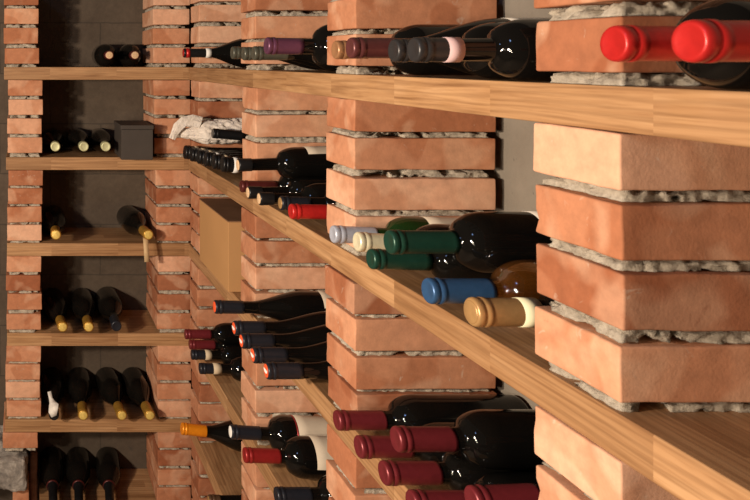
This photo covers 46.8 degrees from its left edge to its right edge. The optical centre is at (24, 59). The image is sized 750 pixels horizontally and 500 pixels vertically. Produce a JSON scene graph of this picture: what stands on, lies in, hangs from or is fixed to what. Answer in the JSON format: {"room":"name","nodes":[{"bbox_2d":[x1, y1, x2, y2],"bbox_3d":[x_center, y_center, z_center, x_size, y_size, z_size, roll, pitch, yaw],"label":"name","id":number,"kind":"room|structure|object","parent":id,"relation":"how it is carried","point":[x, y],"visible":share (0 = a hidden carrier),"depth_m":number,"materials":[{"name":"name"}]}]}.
{"room":"wine cellar","nodes":[
{"label":"wine cellar","id":0,"kind":"room"},
{"bbox_2d":[0,0,195,499],"bbox_3d":[-0.600,0.500,2.882,3.400,2.600,0.120,0,0,0],"label":"wall","id":1,"kind":"structure","parent":0,"point":[69,31],"depth_m":2.82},
{"bbox_2d":[0,427,27,491],"bbox_3d":[-0.155,1.455,2.680,0.339,0.136,0.275,0,0,0],"label":"stone block","id":2,"kind":"object","parent":1,"relation":"attached to","point":[13,464],"visible":0.7,"depth_m":2.56,"materials":[{"name":"grey stone"}]},
{"bbox_2d":[3,0,42,450],"bbox_3d":[-0.008,0.568,2.698,0.144,1.636,0.249,0,0,0],"label":"brick pier","id":3,"kind":"object","parent":2,"relation":"on","point":[21,17],"visible":0.94,"depth_m":2.58,"materials":[{"name":"brick"}]},
{"bbox_2d":[4,67,188,79],"bbox_3d":[0.382,0.048,2.698,0.913,0.044,0.244,0,0,0],"label":"shelf board","id":4,"kind":"object","parent":3,"relation":"on","point":[10,73],"visible":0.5,"depth_m":2.58,"materials":[{"name":"brown wood"}]},
{"bbox_2d":[92,44,116,66],"bbox_3d":[0.298,-0.017,2.696,0.084,0.084,0.237,0,0,0],"label":"wine bottle","id":5,"kind":"object","parent":4,"relation":"on","point":[104,55],"visible":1,"depth_m":2.68,"materials":[{"name":"black glass"}]},
{"bbox_2d":[116,44,140,66],"bbox_3d":[0.389,-0.017,2.696,0.084,0.084,0.237,0,0,0],"label":"wine bottle","id":6,"kind":"object","parent":4,"relation":"on","point":[128,55],"visible":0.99,"depth_m":2.68,"materials":[{"name":"black glass"}]},
{"bbox_2d":[6,149,188,169],"bbox_3d":[0.386,0.366,2.698,0.906,0.044,0.244,0,0,0],"label":"shelf board","id":7,"kind":"object","parent":3,"relation":"on","point":[62,159],"visible":0.53,"depth_m":2.58,"materials":[{"name":"brown wood"}]},
{"bbox_2d":[42,128,64,151],"bbox_3d":[0.107,0.302,2.679,0.082,0.082,0.271,0,0,0],"label":"wine bottle","id":8,"kind":"object","parent":7,"relation":"on","point":[53,138],"visible":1,"depth_m":2.68,"materials":[{"name":"black glass"}]},
{"bbox_2d":[65,128,88,151],"bbox_3d":[0.201,0.302,2.679,0.082,0.082,0.271,0,0,-2],"label":"wine bottle","id":9,"kind":"object","parent":7,"relation":"on","point":[77,139],"visible":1,"depth_m":2.68,"materials":[{"name":"black glass"}]},
{"bbox_2d":[88,128,111,151],"bbox_3d":[0.283,0.302,2.679,0.082,0.082,0.271,0,0,0],"label":"wine bottle","id":10,"kind":"object","parent":7,"relation":"on","point":[100,140],"visible":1,"depth_m":2.68,"materials":[{"name":"black glass"}]},
{"bbox_2d":[114,120,153,159],"bbox_3d":[0.386,0.284,2.607,0.113,0.119,0.204,0,0,0],"label":"carton","id":11,"kind":"object","parent":7,"relation":"on","point":[133,139],"visible":1,"depth_m":2.51,"materials":[{"name":"cardboard"}]},
{"bbox_2d":[5,389,190,431],"bbox_3d":[0.384,1.293,2.698,0.910,0.044,0.244,0,0,0],"label":"shelf board","id":12,"kind":"object","parent":3,"relation":"on","point":[102,417],"visible":0.38,"depth_m":2.58,"materials":[{"name":"brown wood"}]},
{"bbox_2d":[40,367,63,419],"bbox_3d":[0.101,1.216,2.653,0.089,0.108,0.322,0,0,1],"label":"wine bottle","id":13,"kind":"object","parent":12,"relation":"on","point":[51,378],"visible":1,"depth_m":2.67,"materials":[{"name":"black glass"}]},
{"bbox_2d":[67,367,91,419],"bbox_3d":[0.204,1.226,2.663,0.089,0.089,0.302,0,0,1],"label":"wine bottle","id":14,"kind":"object","parent":12,"relation":"on","point":[78,378],"visible":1,"depth_m":2.67,"materials":[{"name":"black glass"}]},
{"bbox_2d":[95,367,126,419],"bbox_3d":[0.323,1.226,2.663,0.089,0.089,0.303,0,0,-5],"label":"wine bottle","id":15,"kind":"object","parent":12,"relation":"on","point":[109,386],"visible":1,"depth_m":2.67,"materials":[{"name":"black glass"}]},
{"bbox_2d":[121,367,154,419],"bbox_3d":[0.422,1.226,2.663,0.089,0.089,0.302,0,0,-4],"label":"wine bottle","id":16,"kind":"object","parent":12,"relation":"on","point":[136,387],"visible":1,"depth_m":2.67,"materials":[{"name":"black glass"}]},
{"bbox_2d":[7,310,191,345],"bbox_3d":[0.388,0.988,2.698,0.903,0.044,0.244,0,0,0],"label":"shelf board","id":17,"kind":"object","parent":3,"relation":"on","point":[138,328],"visible":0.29,"depth_m":2.58,"materials":[{"name":"brown wood"}]},
{"bbox_2d":[42,288,67,331],"bbox_3d":[0.118,0.921,2.663,0.089,0.089,0.303,0,0,-5],"label":"wine bottle","id":18,"kind":"object","parent":17,"relation":"on","point":[55,306],"visible":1,"depth_m":2.66,"materials":[{"name":"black glass"}]},
{"bbox_2d":[70,288,95,331],"bbox_3d":[0.219,0.921,2.663,0.089,0.089,0.302,0,0,0],"label":"wine bottle","id":19,"kind":"object","parent":17,"relation":"on","point":[83,305],"visible":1,"depth_m":2.66,"materials":[{"name":"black glass"}]},
{"bbox_2d":[95,286,122,330],"bbox_3d":[0.316,0.918,2.664,0.094,0.094,0.301,0,0,0],"label":"wine bottle","id":20,"kind":"object","parent":17,"relation":"on","point":[109,305],"visible":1,"depth_m":2.66,"materials":[{"name":"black glass"}]},
{"bbox_2d":[7,228,192,255],"bbox_3d":[0.388,0.670,2.698,0.903,0.044,0.244,0,0,0],"label":"shelf board","id":21,"kind":"object","parent":3,"relation":"on","point":[72,241],"visible":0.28,"depth_m":2.58,"materials":[{"name":"brown wood"}]},
{"bbox_2d":[42,205,65,239],"bbox_3d":[0.108,0.603,2.663,0.089,0.089,0.302,0,0,1],"label":"wine bottle","id":22,"kind":"object","parent":21,"relation":"on","point":[53,216],"visible":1,"depth_m":2.66,"materials":[{"name":"black glass"}]},
{"bbox_2d":[117,205,152,261],"bbox_3d":[0.411,0.626,2.659,0.089,0.136,0.312,0,0,-6],"label":"wine bottle","id":23,"kind":"object","parent":21,"relation":"on","point":[129,218],"visible":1,"depth_m":2.65,"materials":[{"name":"dark glass"},{"name":"gold foil"},{"name":"paper"}]},
{"bbox_2d":[39,469,192,499],"bbox_3d":[0.446,1.602,2.698,0.786,0.044,0.244,0,0,0],"label":"shelf board","id":24,"kind":"object","parent":1,"relation":"attached to","point":[134,484],"visible":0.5,"depth_m":2.69,"materials":[{"name":"brown wood"}]},
{"bbox_2d":[39,447,63,499],"bbox_3d":[0.100,1.534,2.664,0.091,0.091,0.301,0,0,1],"label":"wine bottle","id":25,"kind":"object","parent":24,"relation":"on","point":[51,458],"visible":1,"depth_m":2.68,"materials":[{"name":"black glass"}]},
{"bbox_2d":[66,447,90,499],"bbox_3d":[0.195,1.534,2.664,0.091,0.091,0.301,0,0,3],"label":"wine bottle","id":26,"kind":"object","parent":24,"relation":"on","point":[78,473],"visible":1,"depth_m":2.68,"materials":[{"name":"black glass"}]},
{"bbox_2d":[96,447,120,499],"bbox_3d":[0.305,1.534,2.664,0.091,0.091,0.302,0,0,5],"label":"wine bottle","id":27,"kind":"object","parent":24,"relation":"on","point":[108,473],"visible":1,"depth_m":2.68,"materials":[{"name":"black glass"}]},
{"bbox_2d":[286,0,556,408],"bbox_3d":[0.902,0.500,0.880,0.120,2.600,3.880,0,0,0],"label":"wall","id":28,"kind":"structure","parent":0,"point":[516,180],"depth_m":1.25,"materials":[{"name":"grey paint"}]},
{"bbox_3d":[-0.600,1.850,0.800,4.000,0.100,4.400,0,0,0],"label":"floor","id":29,"kind":"structure","parent":0,"visible":0},
{"bbox_2d":[13,465,28,499],"bbox_3d":[-0.015,1.655,2.666,0.060,0.282,0.121,0,0,0],"label":"support","id":30,"kind":"object","parent":29,"relation":"on","point":[17,495],"visible":0.53,"depth_m":2.61,"materials":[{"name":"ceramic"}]},
{"bbox_2d":[29,448,37,499],"bbox_3d":[0.031,1.620,2.742,0.033,0.360,0.145,0,0,0],"label":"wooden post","id":31,"kind":"object","parent":29,"relation":"on","point":[33,480],"visible":0.81,"depth_m":2.67,"materials":[{"name":"brown wood"}]},
{"bbox_2d":[142,0,191,499],"bbox_3d":[0.522,0.664,2.698,0.140,1.831,0.248,0,0,0],"label":"brick pier","id":32,"kind":"object","parent":29,"relation":"on","point":[168,197],"visible":0.87,"depth_m":2.58,"materials":[{"name":"brick"}]},
{"bbox_2d":[190,0,247,499],"bbox_3d":[0.699,0.774,2.472,0.256,2.050,0.126,0,0,0],"label":"brick pier","id":33,"kind":"object","parent":29,"relation":"on","point":[218,23],"visible":0.32,"depth_m":2.41,"materials":[{"name":"brick"}]},
{"bbox_2d":[241,0,333,499],"bbox_3d":[0.700,0.774,1.880,0.255,2.050,0.126,0,0,0],"label":"brick pier","id":34,"kind":"object","parent":29,"relation":"on","point":[273,263],"visible":0.38,"depth_m":1.82,"materials":[{"name":"brick"}]},
{"bbox_2d":[325,0,496,499],"bbox_3d":[0.700,0.774,1.333,0.255,2.050,0.126,0,0,0],"label":"brick pier","id":35,"kind":"object","parent":29,"relation":"on","point":[392,161],"visible":0.64,"depth_m":1.27,"materials":[{"name":"brick"}]},
{"bbox_2d":[189,420,242,494],"bbox_3d":[0.708,1.293,1.296,0.262,0.044,2.553,0,0,0],"label":"shelf board","id":36,"kind":"object","parent":35,"relation":"on","point":[222,464],"visible":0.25,"depth_m":2.29,"materials":[{"name":"brown wood"}]},
{"bbox_2d":[180,420,242,451],"bbox_3d":[0.664,1.214,2.345,0.326,0.109,0.097,0,0,0],"label":"wine bottle","id":37,"kind":"object","parent":36,"relation":"on","point":[219,432],"visible":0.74,"depth_m":2.33,"materials":[{"name":"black glass"}]},
{"bbox_2d":[207,491,241,499],"bbox_3d":[0.671,1.228,2.030,0.321,0.084,0.084,0,0,0],"label":"wine bottle","id":38,"kind":"object","parent":36,"relation":"on","point":[209,497],"visible":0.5,"depth_m":2.02,"materials":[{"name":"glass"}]},
{"bbox_2d":[190,349,318,494],"bbox_3d":[0.708,0.988,1.296,0.262,0.044,2.553,0,0,0],"label":"shelf board","id":39,"kind":"object","parent":35,"relation":"on","point":[227,389],"visible":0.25,"depth_m":2.00,"materials":[{"name":"brown wood"}]},
{"bbox_2d":[188,339,224,349],"bbox_3d":[0.685,0.928,2.372,0.302,0.068,0.068,1,0,0],"label":"wine bottle","id":40,"kind":"object","parent":39,"relation":"on","point":[193,344],"visible":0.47,"depth_m":2.36,"materials":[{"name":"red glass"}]},
{"bbox_2d":[184,323,239,344],"bbox_3d":[0.671,0.876,2.331,0.320,0.068,0.068,0,0,0],"label":"wine bottle","id":41,"kind":"object","parent":40,"relation":"on","point":[222,333],"visible":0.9,"depth_m":2.32,"materials":[{"name":"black glass"}]},
{"bbox_2d":[190,344,241,363],"bbox_3d":[0.679,0.928,2.290,0.314,0.068,0.068,1,0,0],"label":"wine bottle","id":42,"kind":"object","parent":39,"relation":"on","point":[227,352],"visible":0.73,"depth_m":2.28,"materials":[{"name":"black glass"}]},
{"bbox_2d":[198,356,244,381],"bbox_3d":[0.679,0.926,2.185,0.313,0.074,0.074,1,0,0],"label":"wine bottle","id":43,"kind":"object","parent":39,"relation":"on","point":[234,367],"visible":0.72,"depth_m":2.17,"materials":[{"name":"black glass"}]},
{"bbox_2d":[229,415,327,448],"bbox_3d":[0.659,0.915,1.769,0.324,0.099,0.090,0,0,0],"label":"wine bottle","id":44,"kind":"object","parent":39,"relation":"on","point":[279,428],"visible":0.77,"depth_m":1.75,"materials":[{"name":"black glass"}]},
{"bbox_2d":[242,435,332,479],"bbox_3d":[0.665,0.917,1.679,0.322,0.095,0.090,0,0,0],"label":"wine bottle","id":45,"kind":"object","parent":39,"relation":"on","point":[304,457],"visible":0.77,"depth_m":1.66,"materials":[{"name":"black glass"}]},
{"bbox_2d":[273,475,331,499],"bbox_3d":[0.684,0.923,1.545,0.305,0.084,0.084,0,0,0],"label":"wine bottle","id":46,"kind":"object","parent":39,"relation":"on","point":[320,492],"visible":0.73,"depth_m":1.53,"materials":[{"name":"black glass"}]},
{"bbox_2d":[189,244,448,499],"bbox_3d":[0.708,0.670,1.296,0.262,0.044,2.553,0,0,0],"label":"shelf board","id":47,"kind":"object","parent":35,"relation":"on","point":[315,390],"visible":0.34,"depth_m":1.40,"materials":[{"name":"brown wood"}]},
{"bbox_2d":[199,198,245,291],"bbox_3d":[0.690,0.548,2.200,0.249,0.198,0.337,0,0,0],"label":"cardboard box","id":48,"kind":"object","parent":47,"relation":"on","point":[221,253],"visible":0.48,"depth_m":2.12,"materials":[{"name":"brown cardboard"}]},
{"bbox_2d":[213,291,330,320],"bbox_3d":[0.620,0.603,1.772,0.321,0.084,0.083,1,0,0],"label":"wine bottle","id":49,"kind":"object","parent":47,"relation":"on","point":[288,305],"visible":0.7,"depth_m":1.75,"materials":[{"name":"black glass"}]},
{"bbox_2d":[232,311,325,335],"bbox_3d":[0.635,0.610,1.660,0.321,0.075,0.074,0,0,0],"label":"wine bottle","id":50,"kind":"object","parent":47,"relation":"on","point":[313,319],"visible":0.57,"depth_m":1.65,"materials":[{"name":"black glass"}]},
{"bbox_2d":[239,324,331,348],"bbox_3d":[0.629,0.610,1.584,0.321,0.075,0.074,0,0,0],"label":"wine bottle","id":51,"kind":"object","parent":47,"relation":"on","point":[317,334],"visible":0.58,"depth_m":1.57,"materials":[{"name":"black glass"}]},
{"bbox_2d":[250,341,326,363],"bbox_3d":[0.630,0.610,1.508,0.321,0.075,0.074,0,0,0],"label":"wine bottle","id":52,"kind":"object","parent":47,"relation":"on","point":[317,352],"visible":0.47,"depth_m":1.50,"materials":[{"name":"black glass"}]},
{"bbox_2d":[264,360,331,380],"bbox_3d":[0.633,0.610,1.432,0.321,0.075,0.074,0,0,0],"label":"wine bottle","id":53,"kind":"object","parent":47,"relation":"on","point":[272,370],"visible":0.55,"depth_m":1.42,"materials":[{"name":"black glass"}]},
{"bbox_2d":[354,422,454,460],"bbox_3d":[0.681,0.611,1.152,0.310,0.072,0.072,0,0,0],"label":"wine bottle","id":54,"kind":"object","parent":47,"relation":"on","point":[366,446],"visible":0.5,"depth_m":1.14,"materials":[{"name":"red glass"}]},
{"bbox_2d":[333,394,528,430],"bbox_3d":[0.680,0.607,1.229,0.311,0.080,0.080,0,0,0],"label":"wine bottle","id":55,"kind":"object","parent":47,"relation":"on","point":[409,409],"visible":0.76,"depth_m":1.21,"materials":[{"name":"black glass"}]},
{"bbox_2d":[378,452,536,489],"bbox_3d":[0.683,0.611,1.079,0.307,0.072,0.072,0,0,0],"label":"wine bottle","id":56,"kind":"object","parent":47,"relation":"on","point":[453,470],"visible":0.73,"depth_m":1.06,"materials":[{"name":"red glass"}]},
{"bbox_2d":[405,472,536,499],"bbox_3d":[0.683,0.610,1.004,0.305,0.075,0.075,0,0,0],"label":"wine bottle","id":57,"kind":"object","parent":47,"relation":"on","point":[492,478],"visible":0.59,"depth_m":1.00,"materials":[{"name":"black glass"}]},
{"bbox_2d":[390,409,543,469],"bbox_3d":[0.682,0.542,1.042,0.307,0.077,0.077,0,0,0],"label":"wine bottle","id":58,"kind":"object","parent":57,"relation":"on","point":[494,439],"visible":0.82,"depth_m":1.02,"materials":[{"name":"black glass"}]},
{"bbox_3d":[0.683,0.604,0.932,0.307,0.069,0.069,3,0,0],"label":"wine bottle","id":59,"kind":"object","parent":47,"relation":"on","visible":0},
{"bbox_2d":[464,481,539,499],"bbox_3d":[0.695,0.538,0.905,0.284,0.079,0.074,0,0,0],"label":"wine bottle","id":60,"kind":"object","parent":59,"relation":"on","point":[519,491],"visible":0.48,"depth_m":0.90,"materials":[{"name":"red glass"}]},
{"bbox_2d":[189,159,749,499],"bbox_3d":[0.708,0.366,1.296,0.262,0.044,2.553,0,0,0],"label":"shelf board","id":61,"kind":"object","parent":35,"relation":"on","point":[700,455],"visible":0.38,"depth_m":0.78,"materials":[{"name":"brown wood"}]},
{"bbox_2d":[183,145,242,158],"bbox_3d":[0.642,0.309,2.364,0.255,0.066,0.054,0,0,0],"label":"wine bottle","id":62,"kind":"object","parent":61,"relation":"on","point":[186,149],"visible":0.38,"depth_m":2.35,"materials":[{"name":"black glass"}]},
{"bbox_2d":[169,115,241,144],"bbox_3d":[0.642,0.224,2.346,0.361,0.098,0.095,0,0,2],"label":"cloth","id":63,"kind":"object","parent":62,"relation":"on","point":[199,130],"visible":0.55,"depth_m":2.32,"materials":[{"name":"white fabric"}]},
{"bbox_2d":[189,147,242,161],"bbox_3d":[0.651,0.309,2.308,0.255,0.066,0.054,0,0,0],"label":"wine bottle","id":64,"kind":"object","parent":61,"relation":"on","point":[193,150],"visible":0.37,"depth_m":2.30,"materials":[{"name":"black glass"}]},
{"bbox_2d":[196,149,242,163],"bbox_3d":[0.660,0.309,2.254,0.255,0.066,0.054,0,0,0],"label":"wine bottle","id":65,"kind":"object","parent":61,"relation":"on","point":[200,153],"visible":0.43,"depth_m":2.24,"materials":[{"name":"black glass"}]},
{"bbox_2d":[211,128,247,140],"bbox_3d":[0.708,0.246,2.246,0.263,0.076,0.072,0,0,1],"label":"wine bottle","id":66,"kind":"object","parent":65,"relation":"on","point":[216,133],"visible":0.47,"depth_m":2.23,"materials":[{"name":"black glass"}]},
{"bbox_2d":[203,152,242,166],"bbox_3d":[0.668,0.309,2.198,0.255,0.066,0.054,0,0,0],"label":"wine bottle","id":67,"kind":"object","parent":61,"relation":"on","point":[207,157],"visible":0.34,"depth_m":2.19,"materials":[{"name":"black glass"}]},
{"bbox_2d":[211,154,242,169],"bbox_3d":[0.679,0.309,2.143,0.255,0.066,0.054,0,0,0],"label":"wine bottle","id":68,"kind":"object","parent":61,"relation":"on","point":[215,161],"visible":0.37,"depth_m":2.13,"materials":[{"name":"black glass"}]},
{"bbox_2d":[220,156,241,172],"bbox_3d":[0.689,0.309,2.089,0.255,0.066,0.054,0,0,0],"label":"wine bottle","id":69,"kind":"object","parent":61,"relation":"on","point":[227,164],"visible":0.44,"depth_m":2.07,"materials":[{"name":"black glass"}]},
{"bbox_2d":[239,176,290,191],"bbox_3d":[0.679,0.306,1.765,0.314,0.073,0.073,0,0,0],"label":"wine bottle","id":70,"kind":"object","parent":61,"relation":"on","point":[282,182],"visible":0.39,"depth_m":1.75,"materials":[{"name":"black glass"}]},
{"bbox_2d":[246,177,325,198],"bbox_3d":[0.674,0.306,1.683,0.321,0.073,0.073,0,0,0],"label":"wine bottle","id":71,"kind":"object","parent":61,"relation":"on","point":[295,185],"visible":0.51,"depth_m":1.67,"materials":[{"name":"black glass"}]},
{"bbox_2d":[236,146,335,179],"bbox_3d":[0.663,0.244,1.724,0.321,0.078,0.077,-2,0,0],"label":"wine bottle","id":72,"kind":"object","parent":71,"relation":"on","point":[291,163],"visible":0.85,"depth_m":1.70,"materials":[{"name":"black glass"}]},
{"bbox_2d":[257,182,325,205],"bbox_3d":[0.675,0.306,1.608,0.321,0.073,0.073,0,0,0],"label":"wine bottle","id":73,"kind":"object","parent":61,"relation":"on","point":[316,189],"visible":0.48,"depth_m":1.60,"materials":[{"name":"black glass"}]},
{"bbox_2d":[278,192,335,210],"bbox_3d":[0.686,0.304,1.533,0.300,0.073,0.073,1,0,0],"label":"wine bottle","id":74,"kind":"object","parent":61,"relation":"on","point":[284,202],"visible":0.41,"depth_m":1.52,"materials":[{"name":"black glass"}]},
{"bbox_2d":[288,203,335,218],"bbox_3d":[0.683,0.305,1.458,0.305,0.073,0.073,1,0,0],"label":"wine bottle","id":75,"kind":"object","parent":61,"relation":"on","point":[295,211],"visible":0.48,"depth_m":1.45,"materials":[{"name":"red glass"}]},
{"bbox_2d":[329,216,456,243],"bbox_3d":[0.679,0.303,1.235,0.317,0.075,0.070,0,0,0],"label":"wine bottle","id":76,"kind":"object","parent":61,"relation":"on","point":[340,234],"visible":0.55,"depth_m":1.22,"materials":[{"name":"green glass"}]},
{"bbox_2d":[353,224,450,251],"bbox_3d":[0.683,0.302,1.164,0.309,0.080,0.072,0,0,0],"label":"wine bottle","id":77,"kind":"object","parent":61,"relation":"on","point":[362,241],"visible":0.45,"depth_m":1.15,"materials":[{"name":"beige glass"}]},
{"bbox_2d":[366,248,491,278],"bbox_3d":[0.676,0.303,1.092,0.319,0.071,0.071,2,0,0],"label":"wine bottle","id":78,"kind":"object","parent":61,"relation":"on","point":[440,265],"visible":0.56,"depth_m":1.08,"materials":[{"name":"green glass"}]},
{"bbox_2d":[421,259,540,303],"bbox_3d":[0.682,0.303,0.958,0.308,0.080,0.080,0,0,0],"label":"wine bottle","id":79,"kind":"object","parent":61,"relation":"on","point":[515,278],"visible":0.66,"depth_m":0.94,"materials":[{"name":"orange glass"}]},
{"bbox_2d":[383,211,551,272],"bbox_3d":[0.671,0.256,1.025,0.320,0.085,0.084,0,0,0],"label":"wine bottle","id":80,"kind":"object","parent":79,"relation":"on","point":[483,242],"visible":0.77,"depth_m":1.00,"materials":[{"name":"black glass"}]},
{"bbox_2d":[464,294,554,326],"bbox_3d":[0.686,0.304,0.878,0.300,0.076,0.076,0,0,0],"label":"wine bottle","id":81,"kind":"object","parent":61,"relation":"on","point":[478,311],"visible":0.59,"depth_m":0.87,"materials":[{"name":"gold glass"}]},
{"bbox_2d":[189,67,749,147],"bbox_3d":[0.708,0.048,1.296,0.262,0.044,2.553,0,0,0],"label":"shelf board","id":82,"kind":"object","parent":35,"relation":"on","point":[708,114],"visible":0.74,"depth_m":0.81,"materials":[{"name":"brown wood"}]},
{"bbox_2d":[182,39,285,67],"bbox_3d":[0.661,-0.022,2.310,0.321,0.094,0.094,0,0,0],"label":"wine bottle","id":83,"kind":"object","parent":82,"relation":"on","point":[222,52],"visible":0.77,"depth_m":2.30,"materials":[{"name":"black glass"}]},
{"bbox_2d":[230,38,321,69],"bbox_3d":[0.652,-0.016,1.735,0.320,0.078,0.078,1,0,0],"label":"wine bottle","id":84,"kind":"object","parent":82,"relation":"on","point":[235,52],"visible":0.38,"depth_m":1.73,"materials":[{"name":"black glass"}]},
{"bbox_2d":[251,46,316,64],"bbox_3d":[0.643,-0.014,1.545,0.320,0.078,0.078,0,0,0],"label":"wine bottle","id":85,"kind":"object","parent":82,"relation":"on","point":[257,52],"visible":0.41,"depth_m":1.53,"materials":[{"name":"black glass"}]},
{"bbox_2d":[241,47,330,70],"bbox_3d":[0.650,-0.014,1.640,0.320,0.078,0.078,0,0,0],"label":"wine bottle","id":86,"kind":"object","parent":82,"relation":"on","point":[246,51],"visible":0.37,"depth_m":1.63,"materials":[{"name":"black glass"}]},
{"bbox_2d":[264,24,338,70],"bbox_3d":[0.637,-0.025,1.445,0.320,0.094,0.094,1,0,0],"label":"wine bottle","id":87,"kind":"object","parent":82,"relation":"on","point":[316,46],"visible":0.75,"depth_m":1.43,"materials":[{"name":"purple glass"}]},
{"bbox_2d":[331,24,476,75],"bbox_3d":[0.655,-0.016,1.165,0.320,0.082,0.082,0,0,0],"label":"wine bottle","id":88,"kind":"object","parent":82,"relation":"on","point":[338,49],"visible":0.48,"depth_m":1.15,"materials":[{"name":"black glass"}]},
{"bbox_2d":[346,18,550,74],"bbox_3d":[0.620,-0.018,1.034,0.320,0.085,0.085,0,0,0],"label":"wine bottle","id":89,"kind":"object","parent":82,"relation":"on","point":[359,47],"visible":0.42,"depth_m":1.02,"materials":[{"name":"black glass"}]},
{"bbox_2d":[388,22,508,78],"bbox_3d":[0.637,-0.012,0.945,0.320,0.074,0.074,0,0,0],"label":"wine bottle","id":90,"kind":"object","parent":82,"relation":"on","point":[397,48],"visible":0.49,"depth_m":0.94,"materials":[{"name":"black glass"}]},
{"bbox_2d":[407,19,563,80],"bbox_3d":[0.622,-0.013,0.868,0.320,0.075,0.075,0,0,0],"label":"wine bottle","id":91,"kind":"object","parent":82,"relation":"on","point":[509,49],"visible":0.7,"depth_m":0.85,"materials":[{"name":"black glass"}]},
{"bbox_2d":[600,0,749,89],"bbox_3d":[0.652,-0.014,0.610,0.320,0.077,0.077,0,0,0],"label":"wine bottle","id":92,"kind":"object","parent":82,"relation":"on","point":[618,43],"visible":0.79,"depth_m":0.60,"materials":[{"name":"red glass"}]},
{"bbox_2d":[671,19,749,62],"bbox_3d":[0.624,-0.013,0.510,0.320,0.076,0.076,0,0,0],"label":"wine bottle","id":93,"kind":"object","parent":82,"relation":"on","point":[695,40],"visible":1,"depth_m":0.50,"materials":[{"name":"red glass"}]},
{"bbox_2d":[534,0,749,499],"bbox_3d":[0.699,0.775,0.763,0.254,2.050,0.126,0,0,0],"label":"brick pier","id":94,"kind":"object","parent":29,"relation":"on","point":[645,268],"visible":0.81,"depth_m":0.71,"materials":[{"name":"brick"}]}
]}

